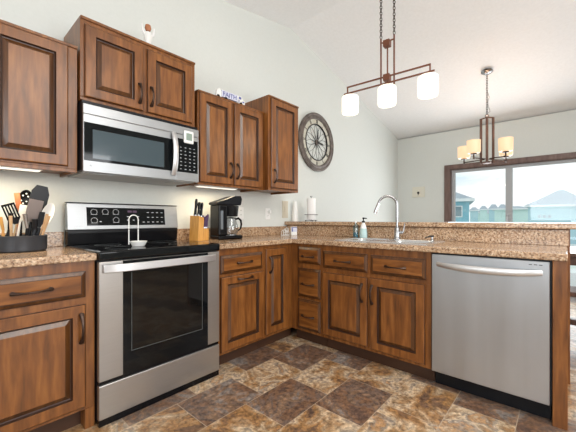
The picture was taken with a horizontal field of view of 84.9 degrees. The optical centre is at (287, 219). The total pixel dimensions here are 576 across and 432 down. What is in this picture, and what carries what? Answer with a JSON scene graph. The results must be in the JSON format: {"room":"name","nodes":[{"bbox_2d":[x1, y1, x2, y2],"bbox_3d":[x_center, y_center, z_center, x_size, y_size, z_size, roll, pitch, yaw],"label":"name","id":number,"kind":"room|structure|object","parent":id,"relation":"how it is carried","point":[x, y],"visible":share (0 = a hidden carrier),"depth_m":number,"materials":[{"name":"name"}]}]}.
{"room":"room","nodes":[
{"label":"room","id":0,"kind":"room"},
{"bbox_2d":[0,0,397,246],"bbox_3d":[-0.432,-0.577,3.350,0.120,3.437,7.911,0,0,41],"label":"wall","id":1,"kind":"structure","parent":0,"point":[233,49],"depth_m":3.23,"materials":[{"name":"paint"}]},
{"bbox_2d":[0,232,63,246],"bbox_3d":[-1.650,0.130,1.866,0.020,0.094,0.533,0,0,41],"label":"backsplash","id":2,"kind":"structure","parent":1,"relation":"attached to","point":[54,239],"depth_m":2.02,"materials":[{"name":"stone"}]},
{"bbox_2d":[0,19,77,176],"bbox_3d":[-1.482,-0.643,1.780,0.384,0.741,0.428,0,0,41],"label":"upper cabinet","id":3,"kind":"object","parent":1,"relation":"attached to","point":[38,71],"visible":1,"depth_m":1.70,"materials":[{"name":"brown wood"}]},
{"bbox_2d":[0,166,42,171],"bbox_3d":[-1.466,-0.279,1.681,0.060,0.026,0.240,0,0,41],"label":"light","id":4,"kind":"object","parent":3,"relation":"attached to","point":[1,167],"visible":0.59,"depth_m":1.68,"materials":[{"name":"white plastic"}]},
{"bbox_2d":[64,15,194,126],"bbox_3d":[-1.075,-0.951,2.225,0.405,0.492,0.760,0,0,41],"label":"upper cabinet","id":5,"kind":"object","parent":1,"relation":"attached to","point":[118,69],"visible":0.87,"depth_m":2.05,"materials":[{"name":"brown wood"}]},
{"bbox_2d":[68,100,198,185],"bbox_3d":[-1.057,-0.481,2.209,0.452,0.423,0.760,0,0,41],"label":"microwave","id":6,"kind":"object","parent":5,"relation":"attached to","point":[114,144],"visible":1,"depth_m":2.03,"materials":[{"name":"silver metal"}]},
{"bbox_2d":[184,130,193,143],"bbox_3d":[-0.726,-0.598,2.302,0.016,0.091,0.078,0,0,41],"label":"timer","id":7,"kind":"object","parent":6,"relation":"attached to","point":[188,136],"visible":1,"depth_m":2.29,"materials":[{"name":"white plastic"}]},
{"bbox_2d":[141,23,154,43],"bbox_3d":[-1.002,-1.297,2.252,0.074,0.198,0.071,0,0,-5],"label":"figurine","id":8,"kind":"object","parent":5,"relation":"on","point":[147,36],"visible":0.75,"depth_m":2.23,"materials":[{"name":"white ceramic"}]},
{"bbox_2d":[176,89,263,191],"bbox_3d":[-0.570,-0.643,2.812,0.384,0.741,0.712,0,0,41],"label":"upper cabinet","id":9,"kind":"object","parent":1,"relation":"attached to","point":[230,138],"visible":0.88,"depth_m":2.66,"materials":[{"name":"brown wood"}]},
{"bbox_2d":[194,184,237,189],"bbox_3d":[-0.613,-0.279,2.723,0.060,0.026,0.410,0,0,41],"label":"light","id":10,"kind":"object","parent":9,"relation":"attached to","point":[197,185],"visible":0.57,"depth_m":2.69,"materials":[{"name":"white plastic"}]},
{"bbox_2d":[196,186,236,189],"bbox_3d":[-0.613,-0.267,2.723,0.048,0.004,0.390,0,0,41],"label":"diffuser","id":11,"kind":"object","parent":10,"relation":"attached to","point":[215,187],"depth_m":2.72,"materials":[{"name":"white plastic"}]},
{"bbox_2d":[215,88,244,104],"bbox_3d":[-0.501,-1.058,2.734,0.026,0.087,0.314,0,0,41],"label":"word sign","id":12,"kind":"object","parent":9,"relation":"on","point":[221,93],"visible":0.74,"depth_m":2.71,"materials":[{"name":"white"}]},
{"bbox_2d":[177,226,286,239],"bbox_3d":[-0.493,0.130,3.175,0.020,0.094,1.429,0,0,41],"label":"backsplash","id":13,"kind":"structure","parent":1,"relation":"attached to","point":[182,234],"depth_m":3.27,"materials":[{"name":"stone"}]},
{"bbox_2d":[238,207,243,218],"bbox_3d":[-0.479,-0.063,3.198,0.010,0.118,0.075,0,0,41],"label":"wall outlet","id":14,"kind":"object","parent":1,"relation":"attached to","point":[241,209],"visible":0.85,"depth_m":3.20,"materials":[{"name":"white plastic"}]},
{"bbox_2d":[265,208,270,218],"bbox_3d":[-0.215,-0.058,3.478,0.035,0.122,0.078,0,0,41],"label":"wall outlet","id":15,"kind":"object","parent":1,"relation":"attached to","point":[267,210],"visible":1,"depth_m":3.48,"materials":[{"name":"white plastic"}]},
{"bbox_2d":[245,95,298,194],"bbox_3d":[-0.163,-0.721,3.224,0.449,0.895,0.439,0,0,41],"label":"upper cabinet","id":16,"kind":"object","parent":1,"relation":"attached to","point":[280,117],"visible":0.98,"depth_m":3.05,"materials":[{"name":"brown wood"}]},
{"bbox_2d":[282,201,287,217],"bbox_3d":[-0.032,-0.113,3.704,0.010,0.200,0.100,0,0,41],"label":"light switch","id":17,"kind":"object","parent":1,"relation":"attached to","point":[284,203],"visible":1,"depth_m":3.70,"materials":[{"name":"beige plastic"}]},
{"bbox_2d":[298,112,333,171],"bbox_3d":[0.385,-1.013,4.155,0.038,0.768,0.768,0,0,41],"label":"wall clock","id":18,"kind":"object","parent":1,"relation":"attached to","point":[312,118],"visible":1,"depth_m":4.13,"materials":[{"name":"black metal"}]},
{"bbox_2d":[62,297,575,431],"bbox_3d":[1.705,1.117,1.449,5.600,0.050,7.691,0,0,41],"label":"floor","id":19,"kind":"structure","parent":0,"point":[292,383],"depth_m":1.87,"materials":[{"name":"tile"}]},
{"bbox_2d":[0,261,94,431],"bbox_3d":[-1.406,0.654,1.649,0.670,0.875,0.530,0,0,41],"label":"base cabinet","id":20,"kind":"object","parent":19,"relation":"on","point":[47,311],"visible":1,"depth_m":1.50,"materials":[{"name":"brown wood"}]},
{"bbox_2d":[0,232,96,268],"bbox_3d":[-1.416,0.149,1.659,0.644,0.133,0.533,0,0,41],"label":"countertop","id":21,"kind":"structure","parent":20,"relation":"on","point":[55,253],"depth_m":1.58,"materials":[{"name":"stone"}]},
{"bbox_2d":[0,234,47,252],"bbox_3d":[-1.496,0.134,1.753,0.251,0.088,0.251,0,0,41],"label":"utensil crock","id":22,"kind":"object","parent":21,"relation":"on","point":[8,244],"visible":0.91,"depth_m":1.67,"materials":[{"name":"grey ceramic"}]},
{"bbox_2d":[0,217,4,235],"bbox_3d":[-1.541,0.073,1.693,0.015,0.173,0.032,0,0,-3],"label":"wooden spoon","id":23,"kind":"object","parent":22,"relation":"in","point":[1,218],"visible":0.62,"depth_m":1.70,"materials":[{"name":"brown wood"}]},
{"bbox_2d":[6,213,13,235],"bbox_3d":[-1.563,0.063,1.757,0.029,0.198,0.048,0,0,41],"label":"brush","id":24,"kind":"object","parent":22,"relation":"in","point":[8,230],"visible":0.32,"depth_m":1.76,"materials":[{"name":"black plastic"}]},
{"bbox_2d":[1,202,19,235],"bbox_3d":[-1.525,0.036,1.724,0.088,0.256,0.084,0,0,41],"label":"slotted turner","id":25,"kind":"object","parent":22,"relation":"in","point":[16,219],"visible":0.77,"depth_m":1.71,"materials":[{"name":"black plastic"}]},
{"bbox_2d":[8,216,12,235],"bbox_3d":[-1.483,0.072,1.684,0.016,0.179,0.046,0,0,-35],"label":"wooden spoon","id":26,"kind":"object","parent":22,"relation":"in","point":[10,217],"visible":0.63,"depth_m":1.68,"materials":[{"name":"brown wood"}]},
{"bbox_2d":[14,193,20,234],"bbox_3d":[-1.543,0.006,1.794,0.048,0.311,0.036,0,0,41],"label":"spatula","id":27,"kind":"object","parent":22,"relation":"in","point":[16,195],"visible":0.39,"depth_m":1.78,"materials":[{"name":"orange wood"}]},
{"bbox_2d":[16,205,26,235],"bbox_3d":[-1.499,0.040,1.762,0.057,0.242,0.019,0,0,-25],"label":"spatula","id":28,"kind":"object","parent":22,"relation":"in","point":[22,209],"visible":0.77,"depth_m":1.76,"materials":[{"name":"white plastic"}]},
{"bbox_2d":[19,190,30,235],"bbox_3d":[-1.534,-0.005,1.833,0.023,0.331,0.065,0,0,41],"label":"skimmer","id":29,"kind":"object","parent":22,"relation":"in","point":[25,194],"visible":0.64,"depth_m":1.83,"materials":[{"name":"black plastic"}]},
{"bbox_2d":[22,214,28,235],"bbox_3d":[-1.425,0.066,1.710,0.026,0.191,0.040,0,0,-30],"label":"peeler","id":30,"kind":"object","parent":22,"relation":"in","point":[25,217],"visible":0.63,"depth_m":1.71,"materials":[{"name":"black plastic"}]},
{"bbox_2d":[25,199,43,235],"bbox_3d":[-1.419,0.024,1.758,0.085,0.275,0.026,0,0,-30],"label":"turner","id":31,"kind":"object","parent":22,"relation":"in","point":[34,207],"visible":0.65,"depth_m":1.75,"materials":[{"name":"black plastic"}]},
{"bbox_2d":[31,219,37,235],"bbox_3d":[-1.414,0.080,1.742,0.050,0.166,0.031,0,0,-30],"label":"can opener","id":32,"kind":"object","parent":22,"relation":"in","point":[34,221],"visible":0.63,"depth_m":1.74,"materials":[{"name":"black plastic"}]},
{"bbox_2d":[29,185,48,211],"bbox_3d":[-1.463,-0.019,1.838,0.109,0.362,0.034,0,0,-33],"label":"serving spoon","id":33,"kind":"object","parent":22,"relation":"in","point":[39,192],"visible":0.44,"depth_m":1.84,"materials":[{"name":"black plastic"}]},
{"bbox_2d":[36,212,44,234],"bbox_3d":[-1.403,0.060,1.770,0.061,0.204,0.020,0,0,-22],"label":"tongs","id":34,"kind":"object","parent":22,"relation":"in","point":[41,214],"visible":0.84,"depth_m":1.77,"materials":[{"name":"black plastic"}]},
{"bbox_2d":[40,214,48,233],"bbox_3d":[-1.412,0.066,1.787,0.084,0.194,0.016,0,0,-35],"label":"wooden spoon","id":35,"kind":"object","parent":22,"relation":"in","point":[46,215],"visible":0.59,"depth_m":1.80,"materials":[{"name":"brown wood"}]},
{"bbox_2d":[41,216,50,234],"bbox_3d":[-1.409,0.071,1.817,0.064,0.183,0.019,0,0,-34],"label":"wooden spoon","id":36,"kind":"object","parent":22,"relation":"in","point":[48,218],"visible":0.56,"depth_m":1.82,"materials":[{"name":"brown wood"}]},
{"bbox_2d":[41,203,54,226],"bbox_3d":[-1.425,0.034,1.829,0.022,0.258,0.109,0,0,41],"label":"spoon","id":37,"kind":"object","parent":22,"relation":"in","point":[49,209],"visible":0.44,"depth_m":1.85,"materials":[{"name":"white plastic"}]},
{"bbox_2d":[64,202,219,427],"bbox_3d":[-0.954,0.490,2.117,0.681,1.203,0.765,0,0,41],"label":"range","id":38,"kind":"object","parent":19,"relation":"on","point":[156,303],"visible":0.97,"depth_m":1.91,"materials":[{"name":"silver metal"}]},
{"bbox_2d":[128,215,146,245],"bbox_3d":[-0.939,0.070,1.976,0.103,0.196,0.103,0,0,4],"label":"spoon rest","id":39,"kind":"object","parent":38,"relation":"on","point":[133,243],"visible":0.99,"depth_m":1.95,"materials":[{"name":"white ceramic"}]},
{"bbox_2d":[65,240,219,260],"bbox_3d":[-0.967,0.195,2.129,0.647,0.051,0.760,0,0,41],"label":"cooktop","id":40,"kind":"object","parent":38,"relation":"in","point":[106,250],"depth_m":1.94,"materials":[{"name":"black glass"}]},
{"bbox_2d":[218,246,263,364],"bbox_3d":[-0.564,0.654,2.602,0.670,0.875,0.473,0,0,41],"label":"base cabinet","id":41,"kind":"object","parent":19,"relation":"on","point":[241,273],"visible":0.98,"depth_m":2.40,"materials":[{"name":"brown wood"}]},
{"bbox_2d":[258,243,291,348],"bbox_3d":[-0.092,0.654,3.137,0.668,0.875,0.949,0,0,41],"label":"base cabinet","id":42,"kind":"object","parent":19,"relation":"on","point":[277,259],"visible":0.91,"depth_m":2.71,"materials":[{"name":"brown wood"}]},
{"bbox_2d":[292,243,326,346],"bbox_3d":[0.339,0.654,2.954,0.337,0.875,0.662,0,0,41],"label":"base cabinet","id":43,"kind":"object","parent":19,"relation":"on","point":[307,259],"visible":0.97,"depth_m":2.73,"materials":[{"name":"brown wood"}]},
{"bbox_2d":[323,245,435,380],"bbox_3d":[0.793,0.654,2.553,0.868,0.875,0.662,0,0,41],"label":"base cabinet","id":44,"kind":"object","parent":19,"relation":"on","point":[377,303],"visible":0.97,"depth_m":2.29,"materials":[{"name":"brown wood"}]},
{"bbox_2d":[177,226,567,260],"bbox_3d":[0.432,0.149,2.357,2.488,0.133,1.429,0,0,41],"label":"countertop","id":45,"kind":"structure","parent":44,"relation":"on","point":[251,236],"depth_m":2.26,"materials":[{"name":"stone"}]},
{"bbox_2d":[189,216,208,240],"bbox_3d":[-0.738,0.075,2.611,0.110,0.204,0.114,0,0,33],"label":"knife block","id":46,"kind":"object","parent":45,"relation":"on","point":[198,232],"visible":0.98,"depth_m":2.57,"materials":[{"name":"brown wood"}]},
{"bbox_2d":[194,201,197,215],"bbox_3d":[-0.759,-0.085,2.588,0.029,0.121,0.031,0,0,33],"label":"kitchen knife","id":47,"kind":"object","parent":46,"relation":"on","point":[196,202],"visible":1,"depth_m":2.58,"materials":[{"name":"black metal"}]},
{"bbox_2d":[197,202,200,215],"bbox_3d":[-0.726,-0.082,2.566,0.029,0.116,0.031,0,0,34],"label":"kitchen knife","id":48,"kind":"object","parent":46,"relation":"on","point":[199,203],"visible":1,"depth_m":2.56,"materials":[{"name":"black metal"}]},
{"bbox_2d":[200,202,203,216],"bbox_3d":[-0.711,-0.077,2.588,0.029,0.121,0.031,0,0,33],"label":"kitchen knife","id":49,"kind":"object","parent":46,"relation":"on","point":[202,204],"visible":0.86,"depth_m":2.58,"materials":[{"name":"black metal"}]},
{"bbox_2d":[209,196,241,239],"bbox_3d":[-0.554,-0.015,2.798,0.254,0.385,0.167,0,0,-43],"label":"coffee maker","id":50,"kind":"object","parent":45,"relation":"on","point":[225,207],"visible":1,"depth_m":2.72,"materials":[{"name":"black plastic"}]},
{"bbox_2d":[227,206,238,216],"bbox_3d":[-0.522,-0.071,2.827,0.157,0.098,0.167,0,0,-43],"label":"basket","id":51,"kind":"object","parent":50,"relation":"on","point":[232,211],"depth_m":2.76,"materials":[{"name":"black plastic"}]},
{"bbox_2d":[227,217,241,230],"bbox_3d":[-0.499,0.059,2.833,0.165,0.157,0.133,0,0,-4],"label":"coffee carafe","id":52,"kind":"object","parent":50,"relation":"on","point":[235,218],"visible":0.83,"depth_m":2.87,"materials":[{"name":"clear glass"}]},
{"bbox_2d":[290,227,296,234],"bbox_3d":[0.063,0.132,3.532,0.070,0.092,0.042,0,0,-20],"label":"box","id":53,"kind":"object","parent":45,"relation":"on","point":[293,230],"visible":1,"depth_m":3.51,"materials":[{"name":"white plastic"}]},
{"bbox_2d":[373,195,404,238],"bbox_3d":[0.877,-0.020,2.734,0.262,0.382,0.061,0,0,6],"label":"faucet","id":54,"kind":"object","parent":45,"relation":"on","point":[397,232],"visible":0.99,"depth_m":2.72,"materials":[{"name":"silver metal"}]},
{"bbox_2d":[335,237,444,244],"bbox_3d":[0.820,0.262,2.577,0.747,0.180,0.459,0,0,41],"label":"sink","id":55,"kind":"object","parent":45,"relation":"in","point":[380,240],"visible":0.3,"depth_m":2.57,"materials":[{"name":"silver metal"}]},
{"bbox_2d":[359,217,366,237],"bbox_3d":[0.704,0.077,2.937,0.072,0.188,0.072,0,0,41],"label":"soap bottle","id":56,"kind":"object","parent":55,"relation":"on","point":[363,230],"visible":1,"depth_m":2.91,"materials":[{"name":"teal"}]},
{"bbox_2d":[432,253,551,419],"bbox_3d":[1.331,0.655,2.044,0.599,0.873,0.651,0,0,41],"label":"dishwasher","id":57,"kind":"object","parent":19,"relation":"on","point":[492,316],"visible":0.98,"depth_m":1.82,"materials":[{"name":"silver metal"}]},
{"bbox_2d":[552,261,567,430],"bbox_3d":[1.617,0.654,1.865,0.060,0.875,0.601,0,0,41],"label":"end panel","id":58,"kind":"object","parent":19,"relation":"on","point":[559,268],"visible":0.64,"depth_m":1.64,"materials":[{"name":"brown wood"}]},
{"bbox_2d":[570,247,575,265],"bbox_3d":[2.749,0.715,3.802,1.750,0.755,1.000,0,0,41],"label":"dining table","id":59,"kind":"object","parent":19,"relation":"on","point":[572,249],"visible":0.02,"depth_m":3.14,"materials":[{"name":"brown wood"}]},
{"bbox_2d":[570,286,575,325],"bbox_3d":[2.155,0.862,3.205,1.650,0.460,0.340,0,0,41],"label":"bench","id":60,"kind":"object","parent":19,"relation":"on","point":[572,288],"visible":0.02,"depth_m":2.82,"materials":[{"name":"brown wood"}]},
{"bbox_2d":[222,0,575,139],"bbox_3d":[1.704,-1.918,1.463,5.820,0.954,7.911,0,0,41],"label":"ceiling","id":61,"kind":"structure","parent":0,"point":[529,46],"depth_m":3.79,"materials":[{"name":"paint"}]},
{"bbox_2d":[342,0,438,115],"bbox_3d":[0.821,-1.592,2.635,0.811,1.284,0.152,0,0,38],"label":"pendant light","id":62,"kind":"object","parent":61,"relation":"hanging from","point":[428,81],"visible":1,"depth_m":2.60,"materials":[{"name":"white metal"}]},
{"bbox_2d":[457,68,513,163],"bbox_3d":[2.548,-1.300,4.014,0.638,1.184,0.501,0,0,21],"label":"chandelier","id":63,"kind":"object","parent":61,"relation":"hanging from","point":[505,144],"visible":1,"depth_m":3.95,"materials":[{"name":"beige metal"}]},
{"bbox_2d":[306,225,569,384],"bbox_3d":[0.964,0.580,2.949,2.502,1.024,0.122,0,0,41],"label":"wall","id":64,"kind":"structure","parent":0,"point":[568,247],"depth_m":2.08,"materials":[{"name":"brown wood"}]},
{"bbox_2d":[287,225,568,245],"bbox_3d":[0.922,0.125,2.891,2.472,0.106,0.018,0,0,41],"label":"panel","id":65,"kind":"object","parent":64,"relation":"attached to","point":[509,236],"visible":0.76,"depth_m":2.50,"materials":[{"name":"stone"}]},
{"bbox_2d":[284,221,575,228],"bbox_3d":[1.042,0.047,2.994,2.559,0.040,0.390,0,0,41],"label":"bar","id":66,"kind":"object","parent":64,"relation":"on","point":[520,225],"visible":0.98,"depth_m":2.50,"materials":[{"name":"stone"}]},
{"bbox_2d":[292,201,297,220],"bbox_3d":[0.083,-0.093,3.729,0.080,0.240,0.080,0,0,41],"label":"vase","id":67,"kind":"object","parent":66,"relation":"on","point":[294,210],"visible":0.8,"depth_m":3.70,"materials":[{"name":"white ceramic"}]},
{"bbox_3d":[0.275,-0.123,3.720,0.161,0.299,0.161,0,0,41],"label":"paper towel holder","id":68,"kind":"object","parent":66,"relation":"on","visible":0},
{"bbox_2d":[307,198,315,219],"bbox_3d":[0.275,-0.118,3.720,0.106,0.250,0.106,0,0,41],"label":"paper towel roll","id":69,"kind":"object","parent":68,"relation":"in","point":[311,202],"visible":1,"depth_m":3.67,"materials":[{"name":"white paper"}]},
{"bbox_2d":[397,110,575,221],"bbox_3d":[4.291,-0.207,4.376,5.600,2.699,0.120,0,0,41],"label":"wall","id":70,"kind":"structure","parent":0,"point":[421,160],"depth_m":5.59,"materials":[{"name":"paint"}]},
{"bbox_2d":[412,186,424,197],"bbox_3d":[2.444,-0.508,5.903,0.230,0.196,0.036,0,0,41],"label":"wall plaque","id":71,"kind":"object","parent":70,"relation":"attached to","point":[416,191],"visible":1,"depth_m":5.91,"materials":[{"name":"beige plastic"}]},
{"bbox_2d":[444,152,575,221],"bbox_3d":[3.538,0.070,5.026,1.898,2.045,0.142,0,0,41],"label":"door","id":72,"kind":"structure","parent":70,"relation":"in","point":[450,171],"depth_m":5.04,"materials":[{"name":"brown wood"}]},
{"label":"outside","id":73,"kind":"structure","parent":0,"visible":0},
{"bbox_2d":[570,273,575,286],"bbox_3d":[4.790,1.267,6.149,5.200,0.150,3.179,0,0,41],"label":"deck","id":74,"kind":"object","parent":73,"point":[572,275],"depth_m":6.21,"materials":[{"name":"grey"}]},
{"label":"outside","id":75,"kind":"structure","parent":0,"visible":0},
{"bbox_2d":[570,244,575,272],"bbox_3d":[53.880,3.192,64.725,180.000,0.200,155.979,0,0,41],"label":"ground","id":76,"kind":"structure","parent":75,"point":[572,268],"depth_m":20.10,"materials":[{"name":"white"}]},
{"bbox_2d":[456,192,474,221],"bbox_3d":[15.386,0.261,29.071,2.858,5.662,7.750,0,0,28],"label":"house","id":77,"kind":"structure","parent":76,"relation":"on","point":[463,202],"depth_m":25.72,"materials":[{"name":"teal wood"}]},
{"bbox_2d":[469,207,478,221],"bbox_3d":[51.177,-0.069,86.561,2.479,6.323,6.650,0,0,31],"label":"house","id":78,"kind":"structure","parent":76,"relation":"on","point":[473,211],"depth_m":84.07,"materials":[{"name":"teal"}]},
{"bbox_2d":[479,206,487,221],"bbox_3d":[59.363,-0.464,95.527,2.398,7.112,6.650,0,0,32],"label":"house","id":79,"kind":"structure","parent":76,"relation":"on","point":[483,210],"depth_m":93.01,"materials":[{"name":"teal"}]},
{"bbox_2d":[488,204,497,221],"bbox_3d":[68.254,-0.902,104.491,3.083,7.988,6.650,0,0,33],"label":"house","id":80,"kind":"structure","parent":76,"relation":"on","point":[491,212],"depth_m":102.45,"materials":[{"name":"teal"}]},
{"bbox_2d":[491,206,527,222],"bbox_3d":[46.741,0.206,65.645,6.819,5.772,10.050,0,0,35],"label":"house","id":81,"kind":"structure","parent":76,"relation":"on","point":[520,214],"depth_m":61.87,"materials":[{"name":"teal"}]},
{"bbox_2d":[524,190,575,243],"bbox_3d":[36.951,-0.431,43.015,6.864,7.046,8.750,0,0,41],"label":"house","id":82,"kind":"structure","parent":76,"relation":"on","point":[559,206],"depth_m":40.56,"materials":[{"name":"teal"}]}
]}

